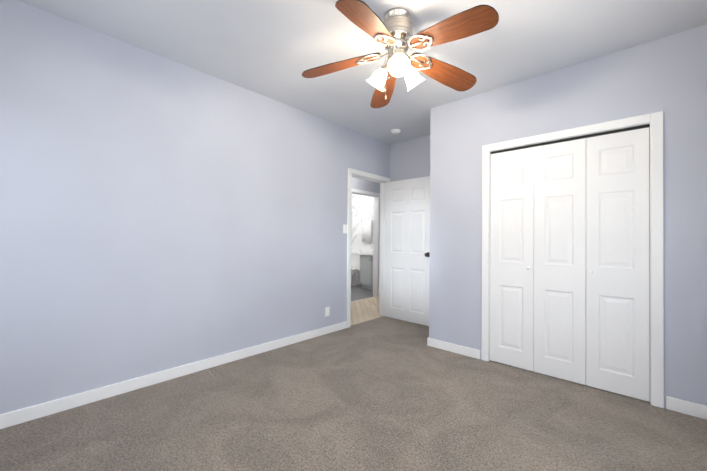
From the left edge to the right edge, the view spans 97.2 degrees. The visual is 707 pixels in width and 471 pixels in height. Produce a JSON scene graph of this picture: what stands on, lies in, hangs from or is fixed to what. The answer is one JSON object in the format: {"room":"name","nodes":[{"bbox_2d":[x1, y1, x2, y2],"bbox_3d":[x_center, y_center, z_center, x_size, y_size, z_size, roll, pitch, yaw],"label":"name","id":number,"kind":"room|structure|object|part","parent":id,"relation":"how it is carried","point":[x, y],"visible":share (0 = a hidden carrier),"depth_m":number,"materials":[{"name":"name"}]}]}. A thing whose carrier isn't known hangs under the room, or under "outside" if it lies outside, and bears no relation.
{"room":"empty bedroom","nodes":[
{"label":"empty bedroom","id":0,"kind":"room"},
{"bbox_2d":[0,0,389,413],"bbox_3d":[-0.228,-0.103,4.045,0.120,2.630,7.040,0,-1,43],"label":"wall","id":1,"kind":"structure","parent":0,"point":[158,213],"depth_m":2.43,"materials":[{"name":"blue paint"}]},
{"bbox_2d":[0,321,346,428],"bbox_3d":[-1.283,1.142,2.797,0.014,0.088,3.515,0,-1,43],"label":"baseboard","id":2,"kind":"structure","parent":1,"relation":"attached to","point":[19,416],"depth_m":2.41,"materials":[{"name":"white wood"}]},
{"bbox_2d":[325,306,329,316],"bbox_3d":[-0.320,0.939,3.849,0.008,0.114,0.070,0,-1,43],"label":"electrical outlet","id":3,"kind":"object","parent":1,"relation":"attached to","point":[327,311],"visible":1,"depth_m":3.85,"materials":[{"name":"white plastic"}]},
{"bbox_2d":[343,224,346,232],"bbox_3d":[-0.105,-0.087,4.077,0.016,0.116,0.072,0,-1,43],"label":"light switch","id":4,"kind":"object","parent":1,"relation":"attached to","point":[344,228],"visible":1,"depth_m":4.07,"materials":[{"name":"white plastic"}]},
{"bbox_2d":[346,168,389,327],"bbox_3d":[0.185,0.167,4.492,0.152,2.108,0.932,0,-1,43],"label":"door frame","id":5,"kind":"structure","parent":1,"relation":"attached to","point":[382,180],"depth_m":4.60,"materials":[{"name":"white wood"}]},
{"bbox_2d":[385,176,429,325],"bbox_3d":[0.774,0.208,4.460,0.804,2.022,0.179,0,-1,44],"label":"entry door","id":6,"kind":"structure","parent":5,"relation":"attached to","point":[407,238],"depth_m":4.43,"materials":[{"name":"white wood"}]},
{"bbox_2d":[0,316,706,470],"bbox_3d":[0.331,1.217,1.926,3.630,0.050,4.480,0,-1,43],"label":"floor carpet","id":7,"kind":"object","parent":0,"point":[383,393],"visible":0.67,"depth_m":1.99,"materials":[{"name":"grey carpet"}]},
{"bbox_2d":[351,194,373,284],"bbox_3d":[0.317,-0.051,7.973,2.200,2.630,0.120,0,-1,43],"label":"wall","id":8,"kind":"structure","parent":0,"point":[362,207],"depth_m":8.03,"materials":[{"name":"paint"}]},
{"bbox_2d":[361,220,371,241],"bbox_3d":[0.346,-0.106,7.799,0.416,0.536,0.097,0,-1,43],"label":"mirror","id":9,"kind":"object","parent":8,"relation":"attached to","point":[366,230],"visible":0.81,"depth_m":7.75,"materials":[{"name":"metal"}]},
{"bbox_2d":[18,0,706,144],"bbox_3d":[-0.059,-1.468,3.919,7.140,0.100,7.040,0,-1,43],"label":"ceiling","id":10,"kind":"structure","parent":0,"point":[273,49],"depth_m":2.29,"materials":[{"name":"paint"}]},
{"bbox_2d":[391,129,399,133],"bbox_3d":[0.566,-1.389,4.184,0.128,0.040,0.128,0,-1,43],"label":"smoke detector","id":11,"kind":"object","parent":10,"relation":"attached to","point":[395,131],"visible":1,"depth_m":4.15,"materials":[{"name":"white plastic"}]},
{"bbox_2d":[302,0,498,107],"bbox_3d":[0.299,-1.158,2.012,1.232,0.560,1.252,0,-1,43],"label":"ceiling fan","id":12,"kind":"object","parent":10,"relation":"hanging from","point":[394,36],"visible":1,"depth_m":1.96,"materials":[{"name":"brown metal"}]},
{"bbox_3d":[-0.088,-1.159,2.129,0.557,0.006,0.168,-9,10,12],"label":"blade","id":13,"kind":"part","parent":12,"relation":"part of","materials":[{"name":"brown wood"}]},
{"label":"blade","id":14,"kind":"part","parent":12,"relation":"part of","materials":[{"name":"brown wood"}]},
{"bbox_3d":[0.160,-1.059,2.123,0.142,0.148,0.131,0,-1,43],"label":"lamp shade","id":15,"kind":"part","parent":12,"relation":"part of","materials":[{"name":"white glass"}]},
{"label":"blade","id":16,"kind":"part","parent":12,"relation":"part of","materials":[{"name":"brown wood"}]},
{"bbox_3d":[0.215,-1.125,2.090,0.075,0.063,0.055,0,-1,43],"label":"arm","id":17,"kind":"part","parent":12,"relation":"part of"},
{"bbox_3d":[0.285,-1.248,2.051,0.206,0.378,0.206,0,-1,43],"label":"motor","id":18,"kind":"part","parent":12,"relation":"part of","materials":[{"name":"silver metal"}]},
{"bbox_3d":[0.278,-1.080,1.925,0.069,0.096,0.075,0,-1,43],"label":"bulb","id":19,"kind":"part","parent":12,"relation":"part of","materials":[{"name":"white glass"}]},
{"bbox_3d":[0.278,-1.060,1.896,0.129,0.148,0.134,0,-1,43],"label":"lamp shade","id":20,"kind":"part","parent":12,"relation":"part of","materials":[{"name":"white glass"}]},
{"bbox_3d":[0.415,-1.056,2.111,0.129,0.148,0.141,0,-1,43],"label":"lamp shade","id":21,"kind":"part","parent":12,"relation":"part of","materials":[{"name":"white glass"}]},
{"bbox_3d":[0.631,-1.151,2.203,0.557,0.006,0.168,11,-17,-23],"label":"blade","id":22,"kind":"part","parent":12,"relation":"part of","materials":[{"name":"brown wood"}]},
{"bbox_3d":[0.537,-1.158,1.766,0.168,0.006,0.557,18,-3,-42],"label":"blade","id":23,"kind":"part","parent":12,"relation":"part of","materials":[{"name":"brown wood"}]},
{"bbox_2d":[350,284,381,325],"bbox_3d":[-0.789,1.254,5.892,3.390,0.048,5.040,0,-1,43],"label":"floor","id":24,"kind":"structure","parent":0,"point":[364,310],"depth_m":5.49,"materials":[{"name":"beige wood"}]},
{"bbox_2d":[351,253,359,286],"bbox_3d":[-0.096,0.853,7.760,0.460,0.810,0.706,0,-1,43],"label":"toilet","id":25,"kind":"object","parent":24,"relation":"on","point":[355,262],"visible":0.35,"depth_m":7.80,"materials":[{"name":"white ceramic"}]},
{"bbox_2d":[358,249,372,289],"bbox_3d":[0.564,0.753,7.266,0.750,1.010,0.531,0,-1,43],"label":"bathroom vanity","id":26,"kind":"object","parent":24,"relation":"on","point":[366,270],"visible":0.42,"depth_m":7.20,"materials":[{"name":"white wood"}]},
{"bbox_2d":[352,177,379,192],"bbox_3d":[-0.360,-0.087,5.525,0.120,2.630,5.040,0,-1,43],"label":"wall","id":27,"kind":"structure","parent":0,"point":[364,185],"depth_m":6.08,"materials":[{"name":"grey paint"}]},
{"bbox_2d":[351,188,379,296],"bbox_3d":[0.185,0.186,6.105,0.136,2.108,0.936,0,-1,43],"label":"door frame","id":28,"kind":"structure","parent":27,"relation":"attached to","point":[376,232],"depth_m":6.38,"materials":[{"name":"white wood"}]},
{"bbox_2d":[390,135,429,181],"bbox_3d":[1.957,-0.087,3.583,3.720,2.630,0.120,0,-1,43],"label":"wall","id":29,"kind":"structure","parent":0,"point":[409,159],"depth_m":4.56,"materials":[{"name":"blue paint"}]},
{"bbox_2d":[429,24,706,407],"bbox_3d":[1.789,-0.100,2.657,2.473,2.630,0.100,0,-1,43],"label":"wall","id":30,"kind":"structure","parent":0,"point":[667,75],"depth_m":2.44,"materials":[{"name":"blue paint"}]},
{"bbox_2d":[428,337,479,358],"bbox_3d":[1.042,1.171,3.244,0.551,0.088,0.018,0,-1,43],"label":"baseboard","id":31,"kind":"structure","parent":30,"relation":"attached to","point":[447,346],"depth_m":3.23,"materials":[{"name":"white wood"}]},
{"bbox_2d":[490,147,533,370],"bbox_3d":[1.464,0.207,2.899,0.372,1.996,0.063,0,-1,43],"label":"closet door","id":32,"kind":"structure","parent":30,"relation":"in","point":[512,268],"depth_m":2.89,"materials":[{"name":"white wood"}]},
{"bbox_2d":[534,138,585,384],"bbox_3d":[1.751,0.207,2.658,0.372,1.996,0.030,0,-1,43],"label":"closet door","id":33,"kind":"structure","parent":30,"relation":"in","point":[560,260],"depth_m":2.64,"materials":[{"name":"white wood"}]},
{"bbox_2d":[491,124,649,153],"bbox_3d":[1.762,-0.804,2.671,1.125,0.021,0.038,0,-1,43],"label":"trim","id":34,"kind":"structure","parent":30,"relation":"attached to","point":[582,137],"depth_m":2.58,"materials":[{"name":"black metal"}]},
{"bbox_2d":[481,111,663,407],"bbox_3d":[1.760,0.166,2.668,1.263,2.098,0.116,0,-1,43],"label":"trim","id":35,"kind":"structure","parent":30,"relation":"attached to","point":[654,120],"depth_m":2.25,"materials":[{"name":"white wood"}]},
{"bbox_2d":[586,127,649,401],"bbox_3d":[2.015,0.206,2.392,0.372,1.996,0.063,0,-1,43],"label":"closet door","id":36,"kind":"structure","parent":30,"relation":"in","point":[617,273],"depth_m":2.38,"materials":[{"name":"white wood"}]},
{"bbox_2d":[666,396,706,419],"bbox_3d":[2.408,1.169,1.984,0.592,0.088,0.014,0,-1,43],"label":"baseboard","id":37,"kind":"structure","parent":30,"relation":"attached to","point":[678,405],"depth_m":2.11,"materials":[{"name":"white wood"}]},
{"bbox_2d":[649,128,649,212],"bbox_3d":[1.803,0.196,2.715,1.147,2.040,0.008,0,-1,43],"label":"trim","id":38,"kind":"structure","parent":0,"point":[649,170],"depth_m":2.34,"materials":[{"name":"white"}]}
]}

